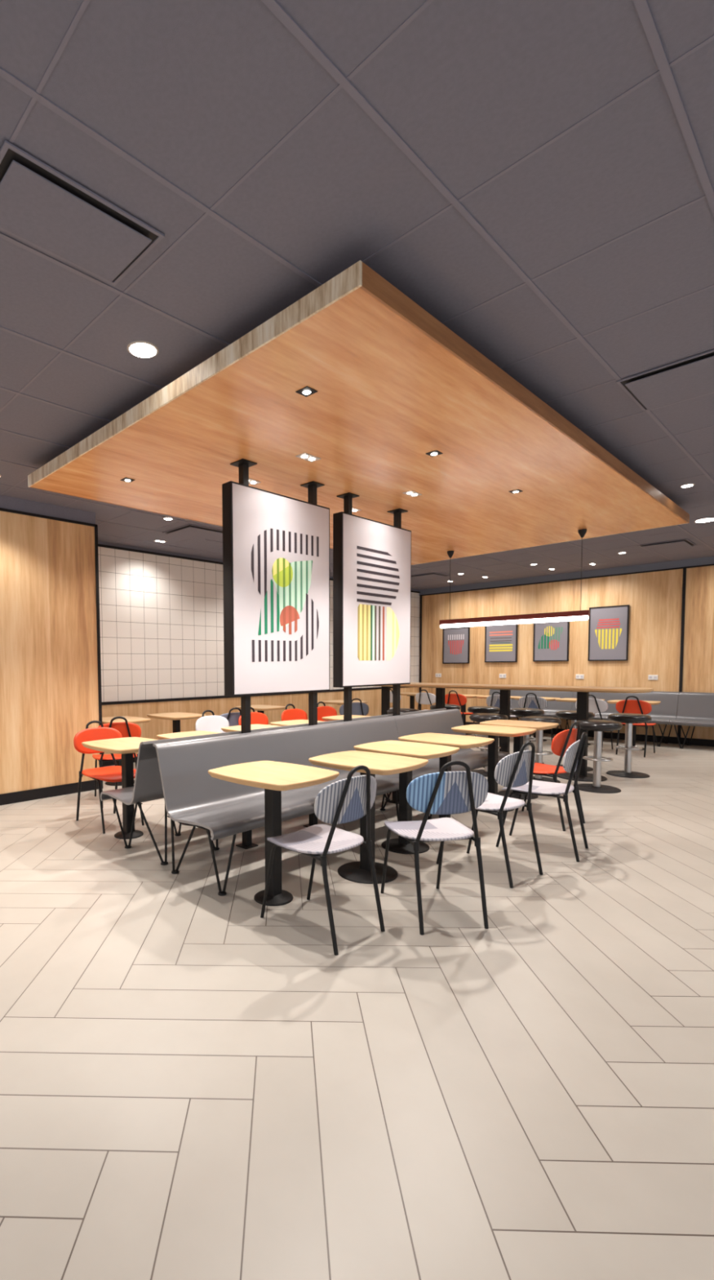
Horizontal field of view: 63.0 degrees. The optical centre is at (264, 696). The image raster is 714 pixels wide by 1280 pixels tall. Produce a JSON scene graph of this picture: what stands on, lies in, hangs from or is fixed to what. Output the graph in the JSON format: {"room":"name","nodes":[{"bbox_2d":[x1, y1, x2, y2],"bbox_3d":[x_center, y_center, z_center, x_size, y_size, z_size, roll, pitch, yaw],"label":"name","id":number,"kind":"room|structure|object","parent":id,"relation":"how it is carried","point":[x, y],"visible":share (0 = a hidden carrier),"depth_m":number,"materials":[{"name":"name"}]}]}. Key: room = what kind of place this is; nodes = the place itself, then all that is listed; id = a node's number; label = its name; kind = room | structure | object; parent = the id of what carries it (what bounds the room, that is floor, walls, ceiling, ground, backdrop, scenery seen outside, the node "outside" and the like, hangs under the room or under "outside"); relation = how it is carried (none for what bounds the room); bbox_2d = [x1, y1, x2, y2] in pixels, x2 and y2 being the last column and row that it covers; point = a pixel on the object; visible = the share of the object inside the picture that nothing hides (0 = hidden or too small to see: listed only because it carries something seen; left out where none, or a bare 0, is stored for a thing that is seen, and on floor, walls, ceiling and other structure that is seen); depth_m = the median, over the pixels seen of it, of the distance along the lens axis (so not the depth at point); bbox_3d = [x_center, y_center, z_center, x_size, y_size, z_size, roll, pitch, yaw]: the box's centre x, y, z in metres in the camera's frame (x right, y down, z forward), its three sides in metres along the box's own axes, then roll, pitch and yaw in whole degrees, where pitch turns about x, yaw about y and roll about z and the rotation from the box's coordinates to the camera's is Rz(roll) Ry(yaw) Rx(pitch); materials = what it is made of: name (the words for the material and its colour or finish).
{"room":"eatery","nodes":[
{"label":"eatery","id":0,"kind":"room"},
{"bbox_2d":[0,495,95,524],"bbox_3d":[-4.829,-1.805,4.314,6.975,0.130,1.280,-3,4,-43],"label":"wall","id":1,"kind":"structure","parent":0,"point":[6,502],"depth_m":5.85,"materials":[{"name":"grey paint"}]},
{"bbox_2d":[0,511,99,794],"bbox_3d":[-4.818,-0.338,4.396,6.975,2.770,1.280,-3,4,-43],"label":"wall","id":2,"kind":"structure","parent":0,"point":[49,694],"depth_m":5.90,"materials":[{"name":"brown wood"}]},
{"bbox_2d":[0,507,103,767],"bbox_3d":[-4.378,-0.327,3.937,6.992,2.794,0.032,-3,4,-43],"label":"trim","id":3,"kind":"structure","parent":2,"relation":"attached to","point":[95,526],"depth_m":6.25,"materials":[{"name":"black metal"}]},
{"bbox_2d":[0,754,137,805],"bbox_3d":[-1.692,0.914,7.380,15.500,0.110,1.302,-3,4,-43],"label":"baseboard","id":4,"kind":"structure","parent":2,"relation":"attached to","point":[68,788],"depth_m":5.96,"materials":[{"name":"black"}]},
{"bbox_2d":[97,546,419,702],"bbox_3d":[0.338,-1.125,10.191,8.525,2.093,0.200,-3,4,-43],"label":"tiled wall","id":5,"kind":"structure","parent":0,"point":[162,617],"depth_m":8.36,"materials":[{"name":"white tile"}]},
{"bbox_2d":[97,543,420,705],"bbox_3d":[0.415,-1.114,10.120,8.510,2.148,0.030,-3,4,-43],"label":"trim","id":6,"kind":"structure","parent":5,"relation":"attached to","point":[99,544],"depth_m":8.53,"materials":[{"name":"black metal"}]},
{"bbox_2d":[97,541,419,591],"bbox_3d":[0.330,-2.202,10.131,8.525,0.065,0.200,-3,4,-43],"label":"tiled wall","id":7,"kind":"structure","parent":0,"point":[99,542],"depth_m":8.29,"materials":[{"name":"grey paint"}]},
{"bbox_2d":[102,687,419,754],"bbox_3d":[0.352,0.311,10.268,8.525,0.742,0.210,-3,4,-43],"label":"wall","id":8,"kind":"structure","parent":0,"point":[156,726],"depth_m":9.12,"materials":[{"name":"brown wood"}]},
{"bbox_2d":[0,733,713,1279],"bbox_3d":[2.025,1.204,3.630,15.800,0.100,12.450,-3,4,-43],"label":"floor","id":9,"kind":"structure","parent":0,"point":[195,1084],"depth_m":2.04,"materials":[{"name":"tile"}]},
{"bbox_2d":[73,720,144,833],"bbox_3d":[-1.358,0.664,4.965,0.456,0.880,0.556,-3,4,-41],"label":"dining chair","id":10,"kind":"object","parent":9,"relation":"on","point":[111,773],"visible":0.76,"depth_m":5.02,"materials":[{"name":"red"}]},
{"bbox_2d":[92,716,141,804],"bbox_3d":[-1.512,0.618,5.799,0.456,0.880,0.556,-2,3,-23],"label":"dining chair","id":11,"kind":"object","parent":9,"relation":"on","point":[126,729],"visible":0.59,"depth_m":5.62,"materials":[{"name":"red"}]},
{"bbox_2d":[81,737,157,839],"bbox_3d":[-1.103,0.746,4.608,0.554,0.750,0.674,-3,4,-43],"label":"cafe table","id":12,"kind":"object","parent":9,"relation":"on","point":[126,746],"visible":0.79,"depth_m":4.57,"materials":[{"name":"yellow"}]},
{"bbox_2d":[102,715,151,786],"bbox_3d":[-1.690,0.634,6.670,0.554,0.750,0.674,-3,4,-43],"label":"cafe table","id":13,"kind":"object","parent":9,"relation":"on","point":[105,720],"visible":0.31,"depth_m":6.56,"materials":[{"name":"black"}]},
{"bbox_2d":[146,711,206,733],"bbox_3d":[-1.107,0.601,7.187,0.554,0.750,0.674,-3,4,-43],"label":"cafe table","id":14,"kind":"object","parent":9,"relation":"on","point":[176,717],"visible":0.57,"depth_m":7.12,"materials":[{"name":"black"}]},
{"bbox_2d":[156,730,221,826],"bbox_3d":[-0.579,0.717,5.042,0.554,0.750,0.674,-3,4,-43],"label":"cafe table","id":15,"kind":"object","parent":9,"relation":"on","point":[185,734],"visible":0.21,"depth_m":5.12,"materials":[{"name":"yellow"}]},
{"bbox_2d":[195,710,229,733],"bbox_3d":[-0.442,0.594,6.091,0.456,0.880,0.556,-3,4,-43],"label":"dining chair","id":16,"kind":"object","parent":9,"relation":"on","point":[214,723],"visible":0.39,"depth_m":6.24,"materials":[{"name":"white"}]},
{"bbox_2d":[219,707,240,726],"bbox_3d":[-0.478,0.553,6.831,0.456,0.880,0.556,-3,4,-33],"label":"dining chair","id":17,"kind":"object","parent":9,"relation":"on","point":[233,718],"visible":0.27,"depth_m":6.61,"materials":[{"name":"black"}]},
{"bbox_2d":[100,715,380,865],"bbox_3d":[-0.049,0.663,4.896,2.620,0.868,0.622,-3,4,-43],"label":"seat","id":18,"kind":"object","parent":9,"relation":"on","point":[148,786],"visible":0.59,"depth_m":3.96,"materials":[{"name":"grey leather"}]},
{"bbox_2d":[221,724,281,732],"bbox_3d":[-0.050,0.682,5.603,0.554,0.750,0.674,-3,4,-43],"label":"cafe table","id":19,"kind":"object","parent":9,"relation":"on","point":[234,728],"visible":0.24,"depth_m":5.63,"materials":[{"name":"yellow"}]},
{"bbox_2d":[238,706,268,725],"bbox_3d":[-0.004,0.568,6.500,0.456,0.880,0.556,-3,4,-43],"label":"dining chair","id":20,"kind":"object","parent":9,"relation":"on","point":[256,717],"visible":0.12,"depth_m":6.70,"materials":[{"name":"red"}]},
{"bbox_2d":[235,704,285,714],"bbox_3d":[-0.058,0.521,8.464,0.554,0.750,0.674,-3,4,-43],"label":"cafe table","id":21,"kind":"object","parent":9,"relation":"on","point":[260,708],"visible":0.41,"depth_m":8.29,"materials":[{"name":"black wood"}]},
{"bbox_2d":[208,760,339,906],"bbox_3d":[0.049,0.809,3.339,0.674,0.750,0.554,3,5,45],"label":"cafe table","id":22,"kind":"object","parent":9,"relation":"on","point":[275,777],"visible":0.93,"depth_m":3.30,"materials":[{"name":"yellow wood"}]},
{"bbox_2d":[222,458,329,849],"bbox_3d":[0.126,-0.301,4.500,1.070,2.834,0.140,-3,4,-43],"label":"panel","id":23,"kind":"object","parent":9,"relation":"on","point":[276,547],"visible":1,"depth_m":4.35,"materials":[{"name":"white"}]},
{"bbox_2d":[251,528,319,662],"bbox_3d":[0.122,-0.782,4.473,0.780,1.019,0.109,-3,4,-43],"label":"artwork","id":24,"kind":"object","parent":23,"relation":"attached to","point":[285,562],"depth_m":4.43,"materials":[{"name":"multicoloured"}]},
{"bbox_2d":[281,703,307,720],"bbox_3d":[0.493,0.538,6.963,0.456,0.880,0.556,-3,4,-43],"label":"dining chair","id":25,"kind":"object","parent":9,"relation":"on","point":[294,713],"visible":0.41,"depth_m":7.12,"materials":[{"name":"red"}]},
{"bbox_2d":[152,715,439,896],"bbox_3d":[0.454,0.690,4.357,2.620,0.868,0.622,-3,4,-43],"label":"seat","id":26,"kind":"object","parent":9,"relation":"on","point":[192,796],"visible":0.65,"depth_m":3.92,"materials":[{"name":"grey leather"}]},
{"bbox_2d":[270,719,324,726],"bbox_3d":[0.440,0.653,6.059,0.554,0.750,0.674,-3,4,-43],"label":"cafe table","id":27,"kind":"object","parent":9,"relation":"on","point":[289,722],"visible":0.23,"depth_m":6.07,"materials":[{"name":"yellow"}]},
{"bbox_2d":[260,764,385,955],"bbox_3d":[0.293,0.763,2.994,0.456,0.880,0.556,-3,4,-41],"label":"dining chair","id":28,"kind":"object","parent":9,"relation":"on","point":[347,800],"visible":1,"depth_m":2.85,"materials":[{"name":"black"}]},
{"bbox_2d":[317,701,337,721],"bbox_3d":[0.917,0.513,7.358,0.456,0.880,0.556,-3,4,-43],"label":"dining chair","id":29,"kind":"object","parent":9,"relation":"on","point":[322,711],"visible":0.3,"depth_m":7.52,"materials":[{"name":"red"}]},
{"bbox_2d":[322,700,368,705],"bbox_3d":[1.321,0.455,9.476,0.554,0.750,0.674,-3,4,-43],"label":"cafe table","id":30,"kind":"object","parent":9,"relation":"on","point":[331,702],"visible":0.34,"depth_m":9.38,"materials":[{"name":"black"}]},
{"bbox_2d":[321,715,371,720],"bbox_3d":[1.046,0.617,6.625,0.554,0.750,0.674,-3,4,-43],"label":"cafe table","id":31,"kind":"object","parent":9,"relation":"on","point":[337,717],"visible":0.23,"depth_m":6.66,"materials":[{"name":"black"}]},
{"bbox_2d":[339,697,368,715],"bbox_3d":[1.252,0.450,8.444,0.456,0.880,0.556,-1,3,-13],"label":"dining chair","id":32,"kind":"object","parent":9,"relation":"on","point":[357,708],"visible":0.23,"depth_m":8.22,"materials":[{"name":"black"}]},
{"bbox_2d":[308,751,428,884],"bbox_3d":[0.671,0.782,3.734,0.674,0.750,0.554,3,5,45],"label":"cafe table","id":33,"kind":"object","parent":9,"relation":"on","point":[360,872],"visible":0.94,"depth_m":3.70,"materials":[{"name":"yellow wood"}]},
{"bbox_2d":[333,492,411,804],"bbox_3d":[1.020,-0.354,5.333,1.063,2.834,0.140,-3,4,-43],"label":"panel","id":34,"kind":"object","parent":9,"relation":"on","point":[372,559],"visible":0.94,"depth_m":5.17,"materials":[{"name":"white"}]},
{"bbox_2d":[356,545,399,660],"bbox_3d":[1.017,-0.838,5.306,0.667,1.004,0.108,-3,4,-43],"label":"artwork","id":35,"kind":"object","parent":34,"relation":"attached to","point":[378,569],"depth_m":5.25,"materials":[{"name":"multicoloured"}]},
{"bbox_2d":[386,708,419,714],"bbox_3d":[1.927,0.541,7.951,0.450,0.740,0.450,-3,4,-43],"label":"bar stool","id":36,"kind":"object","parent":9,"relation":"on","point":[402,710],"visible":0.1,"depth_m":7.81,"materials":[{"name":"black"}]},
{"bbox_2d":[353,740,459,853],"bbox_3d":[1.050,0.749,4.265,0.554,0.750,0.674,-3,4,-43],"label":"cafe table","id":37,"kind":"object","parent":9,"relation":"on","point":[401,845],"visible":0.87,"depth_m":4.22,"materials":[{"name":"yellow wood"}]},
{"bbox_2d":[400,692,417,708],"bbox_3d":[3.075,0.304,11.930,0.554,0.750,0.674,-3,4,-43],"label":"cafe table","id":38,"kind":"object","parent":9,"relation":"on","point":[411,695],"visible":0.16,"depth_m":11.88,"materials":[{"name":"black wood"}]},
{"bbox_2d":[379,707,446,800],"bbox_3d":[1.365,0.579,6.214,1.240,0.868,0.622,-3,4,-43],"label":"seat","id":39,"kind":"object","parent":9,"relation":"on","point":[437,709],"visible":0.11,"depth_m":5.92,"materials":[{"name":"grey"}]},
{"bbox_2d":[415,689,435,711],"bbox_3d":[3.193,0.292,10.999,0.556,0.880,0.456,-3,4,-43],"label":"dining chair","id":40,"kind":"object","parent":9,"relation":"on","point":[423,698],"visible":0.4,"depth_m":10.82,"materials":[{"name":"black"}]},
{"bbox_2d":[380,760,488,934],"bbox_3d":[0.921,0.749,3.164,0.456,0.880,0.556,-1,3,-10],"label":"dining chair","id":41,"kind":"object","parent":9,"relation":"on","point":[442,793],"visible":1,"depth_m":2.95,"materials":[{"name":"black"}]},
{"bbox_2d":[430,704,460,710],"bbox_3d":[2.745,0.492,8.714,0.450,0.740,0.450,-3,4,-43],"label":"bar stool","id":42,"kind":"object","parent":9,"relation":"on","point":[433,706],"visible":0.08,"depth_m":8.54,"materials":[{"name":"black"}]},
{"bbox_2d":[398,733,494,817],"bbox_3d":[1.498,0.719,4.751,0.554,0.750,0.674,-3,4,-43],"label":"cafe table","id":43,"kind":"object","parent":9,"relation":"on","point":[460,741],"visible":0.59,"depth_m":4.68,"materials":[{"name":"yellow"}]},
{"bbox_2d":[391,708,510,771],"bbox_3d":[1.869,0.605,5.675,1.240,0.868,0.622,-3,4,-43],"label":"seat","id":44,"kind":"object","parent":9,"relation":"on","point":[442,722],"visible":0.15,"depth_m":5.73,"materials":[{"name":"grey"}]},
{"bbox_2d":[444,690,475,736],"bbox_3d":[3.603,0.314,10.561,0.556,0.880,0.456,-3,4,-43],"label":"dining chair","id":45,"kind":"object","parent":9,"relation":"on","point":[456,699],"visible":0.61,"depth_m":10.37,"materials":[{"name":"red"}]},
{"bbox_2d":[460,693,484,734],"bbox_3d":[3.853,0.345,11.098,0.554,0.750,0.674,-3,4,-43],"label":"cafe table","id":46,"kind":"object","parent":9,"relation":"on","point":[464,707],"visible":0.2,"depth_m":11.05,"materials":[{"name":"beige"}]},
{"bbox_2d":[467,706,499,751],"bbox_3d":[3.161,0.514,8.268,0.450,0.740,0.450,-3,4,-43],"label":"bar stool","id":47,"kind":"object","parent":9,"relation":"on","point":[475,709],"visible":0.4,"depth_m":8.10,"materials":[{"name":"black leather"}]},
{"bbox_2d":[467,706,499,713],"bbox_3d":[3.159,0.187,8.250,0.444,0.085,0.444,-3,4,-43],"label":"seat cushion","id":48,"kind":"object","parent":47,"relation":"on","point":[475,709],"depth_m":8.09,"materials":[{"name":"black leather"}]},
{"bbox_2d":[469,713,508,777],"bbox_3d":[2.759,0.585,7.060,0.450,0.740,0.450,-3,4,-43],"label":"bar stool","id":49,"kind":"object","parent":9,"relation":"on","point":[478,717],"visible":0.43,"depth_m":6.96,"materials":[{"name":"black leather"}]},
{"bbox_2d":[469,713,508,721],"bbox_3d":[2.757,0.258,7.042,0.444,0.085,0.444,-3,4,-43],"label":"seat cushion","id":50,"kind":"object","parent":49,"relation":"on","point":[477,717],"depth_m":6.90,"materials":[{"name":"black leather"}]},
{"bbox_2d":[435,742,542,888],"bbox_3d":[1.483,0.710,3.782,0.456,0.880,0.556,-3,4,-37],"label":"dining chair","id":51,"kind":"object","parent":9,"relation":"on","point":[513,770],"visible":0.8,"depth_m":3.59,"materials":[{"name":"black"}]},
{"bbox_2d":[451,724,537,811],"bbox_3d":[2.165,0.676,5.428,0.554,0.750,0.674,-3,4,-43],"label":"cafe table","id":52,"kind":"object","parent":9,"relation":"on","point":[493,731],"visible":0.58,"depth_m":5.39,"materials":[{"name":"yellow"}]},
{"bbox_2d":[476,695,520,737],"bbox_3d":[4.324,0.370,10.594,0.554,0.750,0.674,-3,4,-43],"label":"cafe table","id":53,"kind":"object","parent":9,"relation":"on","point":[479,696],"visible":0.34,"depth_m":10.50,"materials":[{"name":"black"}]},
{"bbox_2d":[486,691,519,720],"bbox_3d":[4.162,0.344,9.963,0.556,0.880,0.456,-3,4,-41],"label":"dining chair","id":54,"kind":"object","parent":9,"relation":"on","point":[493,700],"visible":0.41,"depth_m":9.84,"materials":[{"name":"black"}]},
{"bbox_2d":[373,682,653,782],"bbox_3d":[2.901,0.379,7.717,0.628,1.075,3.928,-3,4,-43],"label":"table","id":55,"kind":"object","parent":9,"relation":"on","point":[583,692],"visible":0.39,"depth_m":7.10,"materials":[{"name":"brown wood"}]},
{"bbox_2d":[480,719,559,799],"bbox_3d":[2.613,0.646,5.899,0.554,0.750,0.674,-3,4,-43],"label":"cafe table","id":56,"kind":"object","parent":9,"relation":"on","point":[517,740],"visible":0.6,"depth_m":5.84,"materials":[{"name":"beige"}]},
{"bbox_2d":[510,707,545,764],"bbox_3d":[3.578,0.536,7.823,0.450,0.740,0.450,-3,4,-43],"label":"bar stool","id":57,"kind":"object","parent":9,"relation":"on","point":[522,712],"visible":0.5,"depth_m":7.68,"materials":[{"name":"black leather"}]},
{"bbox_2d":[510,707,545,715],"bbox_3d":[3.575,0.209,7.805,0.444,0.085,0.444,-3,4,-43],"label":"seat cushion","id":58,"kind":"object","parent":57,"relation":"on","point":[522,711],"depth_m":7.64,"materials":[{"name":"black leather"}]},
{"bbox_2d":[487,688,573,737],"bbox_3d":[4.990,0.282,11.021,0.622,0.868,1.600,-3,4,-43],"label":"seat","id":59,"kind":"object","parent":9,"relation":"on","point":[553,707],"visible":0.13,"depth_m":10.82,"materials":[{"name":"grey fabric"}]},
{"bbox_2d":[518,693,552,742],"bbox_3d":[4.538,0.363,9.561,0.456,0.880,0.556,3,4,44],"label":"dining chair","id":60,"kind":"object","parent":9,"relation":"on","point":[527,702],"visible":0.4,"depth_m":9.38,"materials":[{"name":"black fabric"}]},
{"bbox_2d":[514,696,560,741],"bbox_3d":[4.795,0.395,10.091,0.554,0.750,0.674,-3,4,-43],"label":"cafe table","id":61,"kind":"object","parent":9,"relation":"on","point":[548,699],"visible":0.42,"depth_m":10.02,"materials":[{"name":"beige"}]},
{"bbox_2d":[519,715,561,782],"bbox_3d":[3.175,0.607,6.615,0.450,0.740,0.450,-3,4,-43],"label":"bar stool","id":62,"kind":"object","parent":9,"relation":"on","point":[540,753],"visible":0.6,"depth_m":6.58,"materials":[{"name":"black"}]},
{"bbox_2d":[519,715,561,725],"bbox_3d":[3.173,0.280,6.597,0.444,0.085,0.444,-3,4,-43],"label":"seat cushion","id":63,"kind":"object","parent":62,"relation":"on","point":[533,718],"depth_m":6.46,"materials":[{"name":"black leather"}]},
{"bbox_2d":[496,732,588,862],"bbox_3d":[2.051,0.682,4.216,0.556,0.880,0.456,2,4,38],"label":"dining chair","id":64,"kind":"object","parent":9,"relation":"on","point":[540,788],"visible":0.96,"depth_m":4.10,"materials":[{"name":"black"}]},
{"bbox_2d":[502,721,585,831],"bbox_3d":[2.408,0.638,4.944,0.456,0.880,0.556,-3,4,-38],"label":"dining chair","id":65,"kind":"object","parent":9,"relation":"on","point":[562,741],"visible":0.66,"depth_m":4.72,"materials":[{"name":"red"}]},
{"bbox_2d":[555,710,595,771],"bbox_3d":[3.994,0.558,7.378,0.450,0.740,0.450,-3,4,-43],"label":"bar stool","id":66,"kind":"object","parent":9,"relation":"on","point":[566,714],"visible":0.34,"depth_m":7.26,"materials":[{"name":"black leather"}]},
{"bbox_2d":[555,710,595,719],"bbox_3d":[3.992,0.231,7.359,0.444,0.085,0.444,-3,4,-43],"label":"seat cushion","id":67,"kind":"object","parent":66,"relation":"on","point":[566,714],"depth_m":7.24,"materials":[{"name":"black leather"}]},
{"bbox_2d":[555,697,604,745],"bbox_3d":[5.272,0.420,9.580,0.554,0.750,0.674,-3,4,-43],"label":"cafe table","id":68,"kind":"object","parent":9,"relation":"on","point":[563,700],"visible":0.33,"depth_m":9.52,"materials":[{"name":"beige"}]},
{"bbox_2d":[575,694,613,753],"bbox_3d":[5.145,0.396,8.911,0.556,0.880,0.456,-3,4,-43],"label":"dining chair","id":69,"kind":"object","parent":9,"relation":"on","point":[595,705],"visible":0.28,"depth_m":8.67,"materials":[{"name":"black"}]},
{"bbox_2d":[575,719,622,793],"bbox_3d":[3.592,0.629,6.170,0.450,0.740,0.450,-3,4,-43],"label":"bar stool","id":70,"kind":"object","parent":9,"relation":"on","point":[597,726],"visible":0.94,"depth_m":6.12,"materials":[{"name":"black metal"}]},
{"bbox_2d":[575,719,622,730],"bbox_3d":[3.589,0.302,6.151,0.444,0.085,0.444,-3,4,-43],"label":"seat cushion","id":71,"kind":"object","parent":70,"relation":"on","point":[588,725],"depth_m":6.00,"materials":[{"name":"black leather"}]},
{"bbox_2d":[566,691,679,746],"bbox_3d":[6.085,0.340,9.849,0.622,0.868,1.600,-3,4,-43],"label":"seat","id":72,"kind":"object","parent":9,"relation":"on","point":[663,713],"visible":0.53,"depth_m":9.61,"materials":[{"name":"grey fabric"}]},
{"bbox_2d":[606,713,651,778],"bbox_3d":[4.410,0.580,6.933,0.450,0.740,0.450,-3,4,-43],"label":"bar stool","id":73,"kind":"object","parent":9,"relation":"on","point":[628,719],"visible":1,"depth_m":6.89,"materials":[{"name":"black"}]},
{"bbox_2d":[608,713,651,722],"bbox_3d":[4.408,0.253,6.914,0.444,0.085,0.444,-3,4,-43],"label":"seat cushion","id":74,"kind":"object","parent":73,"relation":"on","point":[621,717],"depth_m":6.76,"materials":[{"name":"black leather"}]},
{"bbox_2d":[607,699,661,750],"bbox_3d":[5.805,0.448,9.010,0.554,0.750,0.674,-3,4,-43],"label":"cafe table","id":75,"kind":"object","parent":9,"relation":"on","point":[652,703],"visible":0.42,"depth_m":8.98,"materials":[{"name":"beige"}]},
{"bbox_2d":[615,695,656,757],"bbox_3d":[5.527,0.416,8.503,0.556,0.880,0.456,-3,4,-43],"label":"dining chair","id":76,"kind":"object","parent":9,"relation":"on","point":[626,706],"visible":0.8,"depth_m":8.33,"materials":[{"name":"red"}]},
{"bbox_2d":[669,692,713,748],"bbox_3d":[7.180,0.398,8.678,0.622,0.868,1.600,-3,4,-43],"label":"seat","id":77,"kind":"object","parent":9,"relation":"on","point":[694,708],"visible":1,"depth_m":9.17,"materials":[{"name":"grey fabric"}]},
{"bbox_2d":[0,0,713,590],"bbox_3d":[2.002,-1.921,3.455,15.800,0.100,12.450,-3,4,-43],"label":"ceiling","id":78,"kind":"structure","parent":0,"point":[198,92],"depth_m":2.03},
{"bbox_2d":[0,139,164,285],"bbox_3d":[-0.735,-1.761,2.144,0.590,0.022,0.390,-3,4,-43],"label":"ceiling vent","id":79,"kind":"object","parent":78,"relation":"in","point":[41,206],"visible":1,"depth_m":2.11,"materials":[{"name":"grey metal"}]},
{"bbox_2d":[127,340,159,358],"bbox_3d":[-0.641,-1.823,3.009,0.164,0.008,0.164,-3,4,-43],"label":"recessed light","id":80,"kind":"object","parent":78,"relation":"in","point":[140,348],"visible":1,"depth_m":3.00,"materials":[{"name":"beige"}]},
{"bbox_2d":[162,524,222,540],"bbox_3d":[-0.857,-2.041,7.139,0.620,0.022,0.570,-3,4,-43],"label":"ceiling vent","id":81,"kind":"object","parent":78,"relation":"in","point":[189,531],"visible":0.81,"depth_m":7.07,"materials":[{"name":"grey metal"}]},
{"bbox_2d":[0,0,713,590],"bbox_3d":[1.776,-1.855,3.233,15.839,0.005,12.431,-3,4,-43],"label":"ceiling grid","id":82,"kind":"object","parent":78,"relation":"attached to","point":[642,7],"depth_m":2.01,"materials":[{"name":"grey metal"}]},
{"bbox_2d":[27,260,689,628],"bbox_3d":[1.285,-1.377,5.393,5.655,1.194,3.380,-3,4,-43],"label":"ceiling panel","id":83,"kind":"object","parent":78,"relation":"hanging from","point":[580,615],"depth_m":3.83,"materials":[{"name":"brown wood"}]},
{"bbox_2d":[411,572,449,579],"bbox_3d":[3.108,-2.277,10.834,0.570,0.022,0.570,-3,4,-43],"label":"ceiling vent","id":84,"kind":"object","parent":78,"relation":"in","point":[428,575],"visible":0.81,"depth_m":10.79,"materials":[{"name":"grey metal"}]},
{"bbox_2d":[616,349,713,411],"bbox_3d":[2.487,-1.852,3.357,0.580,0.022,0.590,-3,4,-43],"label":"ceiling vent","id":85,"kind":"object","parent":78,"relation":"in","point":[691,377],"visible":1,"depth_m":3.37,"materials":[{"name":"grey metal"}]},
{"bbox_2d":[637,538,696,551],"bbox_3d":[5.729,-2.145,8.140,0.620,0.022,0.570,-3,4,-43],"label":"ceiling vent","id":86,"kind":"object","parent":78,"relation":"in","point":[685,543],"visible":1,"depth_m":8.07,"materials":[{"name":"grey metal"}]},
{"bbox_2d":[680,483,694,487],"bbox_3d":[3.990,-1.990,5.399,0.114,0.008,0.114,-3,4,-43],"label":"recessed light","id":87,"kind":"object","parent":78,"relation":"in","point":[689,484],"visible":1,"depth_m":5.38,"materials":[{"name":"beige"}]},
{"bbox_2d":[694,517,713,522],"bbox_3d":[5.181,-2.071,6.714,0.224,0.008,0.224,-3,4,-43],"label":"recessed light","id":88,"kind":"object","parent":78,"relation":"in","point":[708,519],"visible":1,"depth_m":6.70,"materials":[{"name":"beige"}]},
{"bbox_2d":[419,565,713,739],"bbox_3d":[7.744,-0.679,8.678,0.200,2.790,12.150,-3,4,-43],"label":"wall","id":89,"kind":"structure","parent":0,"point":[654,599],"depth_m":10.32,"materials":[{"name":"brown wood"}]},
{"bbox_2d":[442,626,470,663],"bbox_3d":[4.128,-1.104,12.345,0.030,0.780,0.610,-3,4,-43],"label":"framed print","id":90,"kind":"object","parent":89,"relation":"attached to","point":[456,641],"visible":0.95,"depth_m":12.34,"materials":[{"name":"black paper"}]},
{"bbox_2d":[448,634,464,654],"bbox_3d":[4.124,-1.121,12.341,0.001,0.434,0.372,-3,4,-43],"label":"artwork","id":91,"kind":"object","parent":90,"relation":"attached to","point":[455,634],"depth_m":12.33},
{"bbox_2d":[484,623,518,662],"bbox_3d":[4.799,-1.109,11.623,0.030,0.820,0.660,-3,4,-43],"label":"framed print","id":92,"kind":"object","parent":89,"relation":"attached to","point":[500,641],"visible":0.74,"depth_m":11.62,"materials":[{"name":"black paper"}]},
{"bbox_2d":[488,631,512,651],"bbox_3d":[4.796,-1.122,11.620,0.001,0.405,0.480,-3,4,-43],"label":"artwork","id":93,"kind":"object","parent":92,"relation":"attached to","point":[497,645],"depth_m":11.62},
{"bbox_2d":[533,621,569,661],"bbox_3d":[5.461,-1.108,10.913,0.030,0.870,0.640,-3,4,-43],"label":"framed print","id":94,"kind":"object","parent":89,"relation":"attached to","point":[551,639],"visible":0.95,"depth_m":10.91,"materials":[{"name":"black paper"}]},
{"bbox_2d":[538,626,562,649],"bbox_3d":[5.451,-1.117,10.918,0.001,0.461,0.437,-3,4,-43],"label":"artwork","id":95,"kind":"object","parent":94,"relation":"attached to","point":[550,637],"depth_m":10.91,"materials":[{"name":"multicoloured"}]},
{"bbox_2d":[419,564,713,737],"bbox_3d":[7.670,-0.679,8.595,0.040,2.802,12.129,-3,4,-43],"label":"trim","id":96,"kind":"structure","parent":89,"relation":"attached to","point":[684,582],"depth_m":9.51,"materials":[{"name":"black metal"}]},
{"bbox_2d":[575,674,584,679],"bbox_3d":[5.835,-0.369,10.587,0.014,0.085,0.140,-3,4,-43],"label":"wall socket","id":97,"kind":"object","parent":89,"relation":"attached to","point":[578,676],"visible":1,"depth_m":10.58,"materials":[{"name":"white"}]},
{"bbox_2d":[466,721,713,746],"bbox_3d":[7.717,0.772,8.711,0.120,0.110,12.130,-3,4,-43],"label":"baseboard","id":98,"kind":"structure","parent":89,"relation":"attached to","point":[703,742],"depth_m":9.79,"materials":[{"name":"black"}]},
{"bbox_2d":[587,604,629,661],"bbox_3d":[6.126,-1.123,10.199,0.030,0.970,0.630,-3,4,-43],"label":"framed print","id":99,"kind":"object","parent":89,"relation":"attached to","point":[609,626],"visible":1,"depth_m":10.19,"materials":[{"name":"black paper"}]},
{"bbox_2d":[595,618,622,648],"bbox_3d":[6.123,-1.117,10.196,0.001,0.531,0.429,-3,4,-43],"label":"artwork","id":100,"kind":"object","parent":99,"relation":"attached to","point":[610,629],"depth_m":10.19},
{"bbox_2d":[648,675,657,679],"bbox_3d":[6.620,-0.328,9.748,0.014,0.085,0.140,-3,4,-43],"label":"wall socket","id":101,"kind":"object","parent":89,"relation":"attached to","point":[650,677],"visible":1,"depth_m":9.75,"materials":[{"name":"white"}]},
{"bbox_2d":[419,556,713,595],"bbox_3d":[7.726,-2.136,8.589,0.220,0.130,12.150,-3,4,-43],"label":"wall","id":102,"kind":"structure","parent":0,"point":[710,560],"depth_m":10.50,"materials":[{"name":"grey paint"}]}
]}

